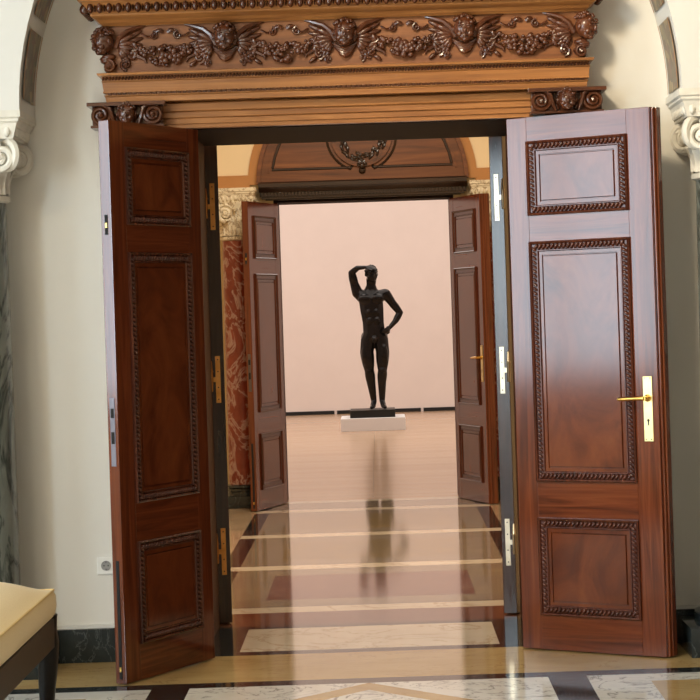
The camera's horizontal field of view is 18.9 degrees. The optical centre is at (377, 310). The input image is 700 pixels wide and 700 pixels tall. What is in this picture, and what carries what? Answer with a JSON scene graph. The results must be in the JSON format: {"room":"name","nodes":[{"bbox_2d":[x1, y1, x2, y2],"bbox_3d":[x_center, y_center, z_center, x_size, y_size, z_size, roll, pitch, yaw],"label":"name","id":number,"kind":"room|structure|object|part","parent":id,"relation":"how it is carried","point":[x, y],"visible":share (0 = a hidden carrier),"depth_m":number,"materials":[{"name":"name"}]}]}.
{"room":"museum","nodes":[
{"label":"museum","id":0,"kind":"room"},
{"bbox_2d":[4,644,699,699],"bbox_3d":[-0.036,1.555,3.320,11.000,0.001,12.540,-2,0,0],"label":"floor","id":1,"kind":"structure","parent":0,"point":[494,673],"depth_m":8.89,"materials":[{"name":"stone"}]},
{"bbox_2d":[0,110,37,679],"bbox_3d":[-1.766,0.372,9.325,0.520,2.477,0.445,-2,0,0],"label":"column","id":2,"kind":"structure","parent":1,"relation":"on","point":[16,126],"depth_m":9.26,"materials":[{"name":"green stone"}]},
{"bbox_2d":[0,582,58,699],"bbox_3d":[-1.571,1.316,7.548,0.630,0.578,1.533,-2,0,0],"label":"upholstered bench","id":3,"kind":"object","parent":1,"relation":"on","point":[29,639],"visible":1,"depth_m":7.77,"materials":[{"name":"yellow fabric"}]},
{"bbox_3d":[-1.295,1.397,8.273,0.083,0.398,0.083,-2,0,0],"label":"leg","id":4,"kind":"part","parent":3,"relation":"part of","materials":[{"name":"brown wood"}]},
{"bbox_2d":[665,88,699,657],"bbox_3d":[1.584,0.263,9.325,0.520,2.477,0.445,-2,0,0],"label":"column","id":5,"kind":"structure","parent":1,"relation":"on","point":[683,104],"depth_m":9.26,"materials":[{"name":"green stone"}]},
{"bbox_2d":[6,0,699,625],"bbox_3d":[-0.133,-1.393,10.050,11.000,5.900,1.000,-2,0,0],"label":"wall","id":6,"kind":"structure","parent":0,"point":[54,227],"depth_m":9.55,"materials":[{"name":"beige paint"}]},
{"bbox_2d":[97,556,112,574],"bbox_3d":[-1.233,1.157,9.543,0.082,0.082,0.014,-2,0,0],"label":"wall socket","id":7,"kind":"object","parent":6,"relation":"attached to","point":[104,564],"visible":0.94,"depth_m":9.54,"materials":[{"name":"white plastic"}]},
{"bbox_2d":[204,146,231,622],"bbox_3d":[-0.884,0.361,10.912,0.092,2.430,0.700,-2,0,-14],"label":"door leaf","id":8,"kind":"structure","parent":6,"relation":"in","point":[210,152],"depth_m":10.59,"materials":[{"name":"brown wood"}]},
{"bbox_2d":[77,0,606,130],"bbox_3d":[-0.105,0.046,9.387,2.354,3.020,0.320,-2,0,0],"label":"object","id":9,"kind":"object","parent":6,"relation":"attached to","point":[188,64],"visible":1,"depth_m":9.38,"materials":[{"name":"brown wood"}]},
{"bbox_2d":[98,120,214,683],"bbox_3d":[-0.963,0.381,9.223,0.085,2.394,0.704,-2,0,28],"label":"door leaf","id":10,"kind":"structure","parent":9,"relation":"attached to","point":[150,184],"depth_m":9.16,"materials":[{"name":"brown wood"}]},
{"bbox_3d":[-1.123,0.515,8.915,0.024,0.291,0.002,-2,0,28],"label":"strike plate","id":11,"kind":"part","parent":10,"relation":"part of","materials":[{"name":"grey metal"}]},
{"bbox_3d":[-0.997,-0.760,9.230,0.051,0.110,0.488,-2,0,28],"label":"rail","id":12,"kind":"part","parent":10,"relation":"part of","materials":[{"name":"brown wood"}]},
{"bbox_3d":[-0.990,-0.539,9.231,0.059,0.331,0.488,-2,0,28],"label":"panel","id":13,"kind":"part","parent":10,"relation":"part of","materials":[{"name":"brown wood"}]},
{"bbox_3d":[-0.989,-0.539,9.230,0.085,0.335,0.492,-2,0,28],"label":"rope moulding","id":14,"kind":"part","parent":10,"relation":"part of","materials":[{"name":"brown wood"}]},
{"bbox_3d":[-0.982,-0.314,9.230,0.051,0.120,0.488,-2,0,28],"label":"rail","id":15,"kind":"part","parent":10,"relation":"part of","materials":[{"name":"brown wood"}]},
{"bbox_3d":[-0.963,0.283,9.231,0.059,1.074,0.488,-2,0,28],"label":"panel","id":16,"kind":"part","parent":10,"relation":"part of","materials":[{"name":"brown wood"}]},
{"bbox_3d":[-0.962,0.283,9.230,0.085,1.078,0.492,-2,0,28],"label":"rope moulding","id":17,"kind":"part","parent":10,"relation":"part of","materials":[{"name":"brown wood"}]},
{"bbox_3d":[-0.943,0.904,9.230,0.051,0.168,0.488,-2,0,28],"label":"rail","id":18,"kind":"part","parent":10,"relation":"part of","materials":[{"name":"brown wood"}]},
{"bbox_3d":[-0.933,1.205,9.231,0.059,0.435,0.488,-2,0,28],"label":"panel","id":19,"kind":"part","parent":10,"relation":"part of","materials":[{"name":"brown wood"}]},
{"bbox_3d":[-0.932,1.205,9.230,0.085,0.439,0.492,-2,0,28],"label":"rope moulding","id":20,"kind":"part","parent":10,"relation":"part of","materials":[{"name":"brown wood"}]},
{"bbox_3d":[-0.923,1.500,9.230,0.051,0.156,0.488,-2,0,28],"label":"rail","id":21,"kind":"part","parent":10,"relation":"part of","materials":[{"name":"brown wood"}]},
{"bbox_3d":[-0.152,-1.384,9.387,2.354,0.158,0.320,-2,0,0],"label":"cornice","id":22,"kind":"part","parent":9,"relation":"part of","materials":[{"name":"brown wood"}]},
{"bbox_3d":[-0.140,-1.014,9.460,2.186,0.091,0.175,-2,0,0],"label":"moulding","id":23,"kind":"part","parent":9,"relation":"part of","materials":[{"name":"brown wood"}]},
{"bbox_3d":[-0.141,-1.040,9.381,2.180,0.080,0.038,-2,0,0],"label":"bead moulding","id":24,"kind":"part","parent":9,"relation":"part of","materials":[{"name":"brown wood"}]},
{"bbox_3d":[-0.137,-0.908,9.505,1.680,0.114,0.085,-2,0,0],"label":"architrave","id":25,"kind":"part","parent":9,"relation":"part of","materials":[{"name":"brown wood"}]},
{"bbox_2d":[506,107,677,656],"bbox_3d":[0.943,0.318,9.344,0.733,2.397,0.170,-2,0,33],"label":"door leaf","id":26,"kind":"structure","parent":9,"relation":"attached to","point":[588,279],"depth_m":9.30,"materials":[{"name":"brown wood"}]},
{"bbox_3d":[0.892,-0.824,9.353,0.497,0.110,0.051,-2,0,33],"label":"rail","id":27,"kind":"part","parent":26,"relation":"part of","materials":[{"name":"brown wood"}]},
{"bbox_3d":[0.899,-0.603,9.353,0.501,0.336,0.085,-2,0,33],"label":"rope moulding","id":28,"kind":"part","parent":26,"relation":"part of","materials":[{"name":"brown wood"}]},
{"bbox_3d":[0.900,-0.603,9.354,0.497,0.332,0.059,-2,0,33],"label":"panel","id":29,"kind":"part","parent":26,"relation":"part of","materials":[{"name":"brown wood"}]},
{"bbox_3d":[0.907,-0.377,9.353,0.497,0.121,0.051,-2,0,33],"label":"rail","id":30,"kind":"part","parent":26,"relation":"part of","materials":[{"name":"brown wood"}]},
{"bbox_3d":[0.927,0.220,9.354,0.497,1.075,0.059,-2,0,33],"label":"panel","id":31,"kind":"part","parent":26,"relation":"part of","materials":[{"name":"brown wood"}]},
{"bbox_3d":[0.926,0.220,9.353,0.501,1.079,0.085,-2,0,33],"label":"rope moulding","id":32,"kind":"part","parent":26,"relation":"part of","materials":[{"name":"brown wood"}]},
{"bbox_3d":[0.947,0.842,9.353,0.497,0.168,0.051,-2,0,33],"label":"rail","id":33,"kind":"part","parent":26,"relation":"part of","materials":[{"name":"brown wood"}]},
{"bbox_3d":[0.956,1.143,9.353,0.501,0.439,0.085,-2,0,33],"label":"rope moulding","id":34,"kind":"part","parent":26,"relation":"part of","materials":[{"name":"brown wood"}]},
{"bbox_3d":[0.957,1.143,9.354,0.497,0.435,0.059,-2,0,33],"label":"panel","id":35,"kind":"part","parent":26,"relation":"part of","materials":[{"name":"brown wood"}]},
{"bbox_3d":[0.966,1.438,9.353,0.497,0.156,0.051,-2,0,33],"label":"rail","id":36,"kind":"part","parent":26,"relation":"part of","materials":[{"name":"brown wood"}]},
{"bbox_3d":[1.118,0.381,9.164,0.141,0.032,0.055,-2,0,33],"label":"lever handle","id":37,"kind":"part","parent":26,"relation":"part of","materials":[{"name":"gold metal"}]},
{"bbox_3d":[1.181,0.427,9.158,0.045,0.284,0.005,-2,0,33],"label":"lock plate","id":38,"kind":"part","parent":26,"relation":"part of","materials":[{"name":"gold metal"}]},
{"bbox_2d":[0,0,699,117],"bbox_3d":[-0.173,-2.631,9.334,3.800,3.423,0.428,-2,0,0],"label":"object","id":39,"kind":"structure","parent":6,"relation":"attached to","point":[23,23],"depth_m":9.12,"materials":[{"name":"white paint"}]},
{"bbox_3d":[-1.532,-1.081,9.330,0.049,0.309,0.318,-2,0,0],"label":"mosaic panel","id":40,"kind":"part","parent":39,"relation":"part of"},
{"bbox_3d":[-1.442,-1.442,9.330,0.127,0.288,0.318,-2,0,0],"label":"mosaic panel","id":41,"kind":"part","parent":39,"relation":"part of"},
{"bbox_3d":[1.188,-1.489,9.330,0.119,0.291,0.318,-2,0,0],"label":"mosaic panel","id":42,"kind":"part","parent":39,"relation":"part of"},
{"bbox_3d":[1.291,-1.132,9.330,0.040,0.310,0.318,-2,0,0],"label":"mosaic panel","id":43,"kind":"part","parent":39,"relation":"part of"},
{"bbox_2d":[194,118,522,636],"bbox_3d":[-0.076,0.347,10.070,1.530,2.418,0.920,-2,0,0],"label":"trim","id":44,"kind":"structure","parent":6,"relation":"attached to","point":[482,127],"depth_m":10.25,"materials":[{"name":"brown wood"}]},
{"bbox_2d":[489,136,520,612],"bbox_3d":[0.738,0.308,10.906,0.092,2.430,0.700,-2,0,19],"label":"door leaf","id":45,"kind":"structure","parent":6,"relation":"in","point":[497,151],"depth_m":10.59,"materials":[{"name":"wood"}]},
{"bbox_2d":[217,137,489,483],"bbox_3d":[-0.128,-1.244,17.450,13.000,5.600,0.400,-2,0,0],"label":"wall","id":46,"kind":"structure","parent":0,"point":[232,160],"depth_m":17.25,"materials":[{"name":"paint"}]},
{"bbox_2d":[241,201,287,510],"bbox_3d":[-0.907,0.353,16.892,0.083,2.447,0.704,-2,0,17],"label":"door leaf","id":47,"kind":"structure","parent":46,"relation":"in","point":[260,224],"depth_m":16.80,"materials":[{"name":"brown wood"}]},
{"bbox_3d":[-1.007,0.487,16.559,0.024,0.297,0.002,-2,0,17],"label":"strike plate","id":48,"kind":"part","parent":47,"relation":"part of","materials":[{"name":"gold metal"}]},
{"bbox_3d":[-0.942,-0.813,16.900,0.051,0.113,0.488,-2,0,17],"label":"rail","id":49,"kind":"part","parent":47,"relation":"part of","materials":[{"name":"brown wood"}]},
{"bbox_3d":[-0.927,-0.357,16.900,0.051,0.123,0.488,-2,0,17],"label":"rail","id":50,"kind":"part","parent":47,"relation":"part of","materials":[{"name":"brown wood"}]},
{"bbox_3d":[-0.935,-0.588,16.900,0.059,0.339,0.488,-2,0,17],"label":"panel","id":51,"kind":"part","parent":47,"relation":"part of","materials":[{"name":"brown wood"}]},
{"bbox_3d":[-0.935,-0.588,16.900,0.083,0.343,0.492,-2,0,17],"label":"panel moulding","id":52,"kind":"part","parent":47,"relation":"part of","materials":[{"name":"brown wood"}]},
{"bbox_3d":[-0.908,0.253,16.900,0.059,1.098,0.488,-2,0,17],"label":"panel","id":53,"kind":"part","parent":47,"relation":"part of","materials":[{"name":"brown wood"}]},
{"bbox_3d":[-0.908,0.253,16.900,0.083,1.102,0.492,-2,0,17],"label":"panel moulding","id":54,"kind":"part","parent":47,"relation":"part of","materials":[{"name":"brown wood"}]},
{"bbox_3d":[-0.887,0.887,16.900,0.051,0.171,0.488,-2,0,17],"label":"rail","id":55,"kind":"part","parent":47,"relation":"part of","materials":[{"name":"brown wood"}]},
{"bbox_3d":[-0.877,1.195,16.900,0.059,0.444,0.488,-2,0,17],"label":"panel","id":56,"kind":"part","parent":47,"relation":"part of","materials":[{"name":"brown wood"}]},
{"bbox_3d":[-0.877,1.195,16.900,0.083,0.448,0.492,-2,0,17],"label":"panel moulding","id":57,"kind":"part","parent":47,"relation":"part of","materials":[{"name":"brown wood"}]},
{"bbox_3d":[-0.867,1.497,16.900,0.051,0.159,0.488,-2,0,17],"label":"rail","id":58,"kind":"part","parent":47,"relation":"part of","materials":[{"name":"brown wood"}]},
{"bbox_2d":[218,137,489,187],"bbox_3d":[-0.137,-1.514,17.234,8.000,0.978,0.028,-2,0,0],"label":"trim","id":59,"kind":"structure","parent":46,"relation":"attached to","point":[243,181],"depth_m":17.22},
{"bbox_2d":[256,138,468,200],"bbox_3d":[-0.134,-1.432,17.178,1.738,1.001,0.143,-2,0,0],"label":"door pediment","id":60,"kind":"object","parent":46,"relation":"attached to","point":[438,166],"visible":0.62,"depth_m":17.20,"materials":[{"name":"brown wood"}]},
{"bbox_3d":[-0.134,-1.433,17.192,0.500,0.500,0.035,-2,0,0],"label":"oval frame","id":61,"kind":"part","parent":60,"relation":"part of","materials":[{"name":"brown wood"}]},
{"bbox_3d":[-0.135,-1.455,17.198,1.489,0.597,0.022,-2,0,0],"label":"panel moulding","id":62,"kind":"part","parent":60,"relation":"part of","materials":[{"name":"brown wood"}]},
{"bbox_3d":[-0.120,-1.004,17.177,1.700,0.144,0.140,-2,0,0],"label":"overdoor cornice","id":63,"kind":"part","parent":60,"relation":"part of","materials":[{"name":"brown wood"}]},
{"bbox_3d":[-0.119,-0.976,17.200,1.690,0.035,0.100,-2,0,0],"label":"dentil moulding","id":64,"kind":"part","parent":60,"relation":"part of","materials":[{"name":"brown wood"}]},
{"bbox_2d":[274,195,457,498],"bbox_3d":[-0.077,0.306,17.480,1.480,2.500,0.340,-2,0,0],"label":"trim","id":65,"kind":"structure","parent":46,"relation":"attached to","point":[427,197],"depth_m":17.46,"materials":[{"name":"brown wood"}]},
{"bbox_2d":[449,193,498,503],"bbox_3d":[0.759,0.299,16.886,0.170,2.447,0.720,-2,0,-18],"label":"door leaf","id":66,"kind":"structure","parent":46,"relation":"in","point":[469,217],"depth_m":16.76,"materials":[{"name":"brown wood"}]},
{"bbox_3d":[0.716,-0.867,16.901,0.051,0.113,0.488,-2,0,-18],"label":"rail","id":67,"kind":"part","parent":66,"relation":"part of","materials":[{"name":"brown wood"}]},
{"bbox_3d":[0.724,-0.642,16.901,0.059,0.339,0.488,-2,0,-18],"label":"panel","id":68,"kind":"part","parent":66,"relation":"part of","materials":[{"name":"brown wood"}]},
{"bbox_3d":[0.724,-0.642,16.901,0.083,0.343,0.492,-2,0,-18],"label":"panel moulding","id":69,"kind":"part","parent":66,"relation":"part of","materials":[{"name":"brown wood"}]},
{"bbox_3d":[0.731,-0.411,16.901,0.051,0.123,0.488,-2,0,-18],"label":"rail","id":70,"kind":"part","parent":66,"relation":"part of","materials":[{"name":"brown wood"}]},
{"bbox_3d":[0.751,0.199,16.901,0.059,1.098,0.488,-2,0,-18],"label":"panel","id":71,"kind":"part","parent":66,"relation":"part of","materials":[{"name":"brown wood"}]},
{"bbox_3d":[0.751,0.199,16.901,0.083,1.102,0.492,-2,0,-18],"label":"panel moulding","id":72,"kind":"part","parent":66,"relation":"part of","materials":[{"name":"brown wood"}]},
{"bbox_3d":[0.772,0.833,16.901,0.051,0.171,0.488,-2,0,-18],"label":"rail","id":73,"kind":"part","parent":66,"relation":"part of","materials":[{"name":"brown wood"}]},
{"bbox_3d":[0.782,1.141,16.901,0.059,0.444,0.488,-2,0,-18],"label":"panel","id":74,"kind":"part","parent":66,"relation":"part of","materials":[{"name":"brown wood"}]},
{"bbox_3d":[0.782,1.141,16.901,0.083,0.448,0.492,-2,0,-18],"label":"panel moulding","id":75,"kind":"part","parent":66,"relation":"part of","materials":[{"name":"brown wood"}]},
{"bbox_3d":[0.791,1.442,16.901,0.051,0.159,0.488,-2,0,-18],"label":"rail","id":76,"kind":"part","parent":66,"relation":"part of","materials":[{"name":"brown wood"}]},
{"bbox_3d":[0.780,0.368,16.641,0.055,0.033,0.139,-2,0,-18],"label":"lever handle","id":77,"kind":"part","parent":66,"relation":"part of","materials":[{"name":"gold metal"}]},
{"bbox_3d":[0.826,0.416,16.599,0.005,0.290,0.044,-2,0,-18],"label":"lock plate","id":78,"kind":"part","parent":66,"relation":"part of","materials":[{"name":"gold metal"}]},
{"bbox_2d":[279,200,454,413],"bbox_3d":[-0.128,-1.244,32.150,13.000,5.600,0.200,-2,0,0],"label":"wall","id":79,"kind":"structure","parent":0,"point":[407,242],"depth_m":32.05,"materials":[{"name":"paint"}]},
{"bbox_2d":[286,407,454,415],"bbox_3d":[-0.037,1.528,32.042,13.000,0.055,0.015,-2,0,0],"label":"baseboard","id":80,"kind":"structure","parent":79,"relation":"attached to","point":[430,408],"depth_m":32.03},
{"bbox_2d":[214,496,522,656],"bbox_3d":[-0.036,1.555,13.470,8.000,0.001,7.760,-2,0,0],"label":"floor","id":81,"kind":"structure","parent":0,"point":[397,574],"depth_m":12.21,"materials":[{"name":"brown stone"}]},
{"bbox_2d":[218,187,257,508],"bbox_3d":[-1.108,0.299,17.041,0.340,2.580,0.413,-2,0,0],"label":"column","id":82,"kind":"structure","parent":81,"relation":"on","point":[230,212],"depth_m":16.93,"materials":[{"name":"red stone"}]},
{"bbox_2d":[468,180,499,499],"bbox_3d":[0.951,0.232,17.041,0.340,2.580,0.413,-2,0,0],"label":"column","id":83,"kind":"structure","parent":81,"relation":"on","point":[475,186],"depth_m":16.92,"materials":[{"name":"red stone"}]},
{"bbox_2d":[286,410,457,501],"bbox_3d":[-0.036,1.555,24.750,13.000,0.001,14.800,-2,0,0],"label":"floor","id":84,"kind":"structure","parent":0,"point":[326,463],"depth_m":21.98,"materials":[{"name":"beige wood"}]},
{"bbox_2d":[341,414,405,431],"bbox_3d":[-0.056,1.473,27.670,0.840,0.165,0.840,-2,0,0],"label":"plinth","id":85,"kind":"object","parent":84,"relation":"on","point":[348,424],"visible":0.97,"depth_m":27.25,"materials":[{"name":"white stone"}]},
{"bbox_2d":[348,264,402,417],"bbox_3d":[-0.020,0.387,27.670,0.739,2.003,0.600,-2,0,0],"label":"statue","id":86,"kind":"object","parent":85,"relation":"on","point":[374,335],"visible":1,"depth_m":27.58,"materials":[{"name":"brown metal"}]},
{"bbox_3d":[-5.780,-1.209,3.300,0.300,5.900,12.500,-2,0,0],"label":"wall","id":87,"kind":"structure","parent":0,"visible":0},
{"bbox_2d":[57,624,115,663],"bbox_3d":[-3.350,1.578,9.539,4.375,0.170,0.022,-2,0,0],"label":"baseboard","id":88,"kind":"structure","parent":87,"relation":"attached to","point":[95,643],"depth_m":9.53,"materials":[{"name":"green stone"}]},
{"bbox_3d":[5.464,-1.576,3.300,0.200,5.900,12.500,-2,0,0],"label":"wall","id":89,"kind":"structure","parent":0,"visible":0},
{"bbox_2d":[676,605,699,643],"bbox_3d":[3.272,1.362,9.539,4.375,0.170,0.022,-2,0,0],"label":"baseboard","id":90,"kind":"structure","parent":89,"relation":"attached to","point":[680,609],"depth_m":9.53,"materials":[{"name":"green stone"}]}
]}

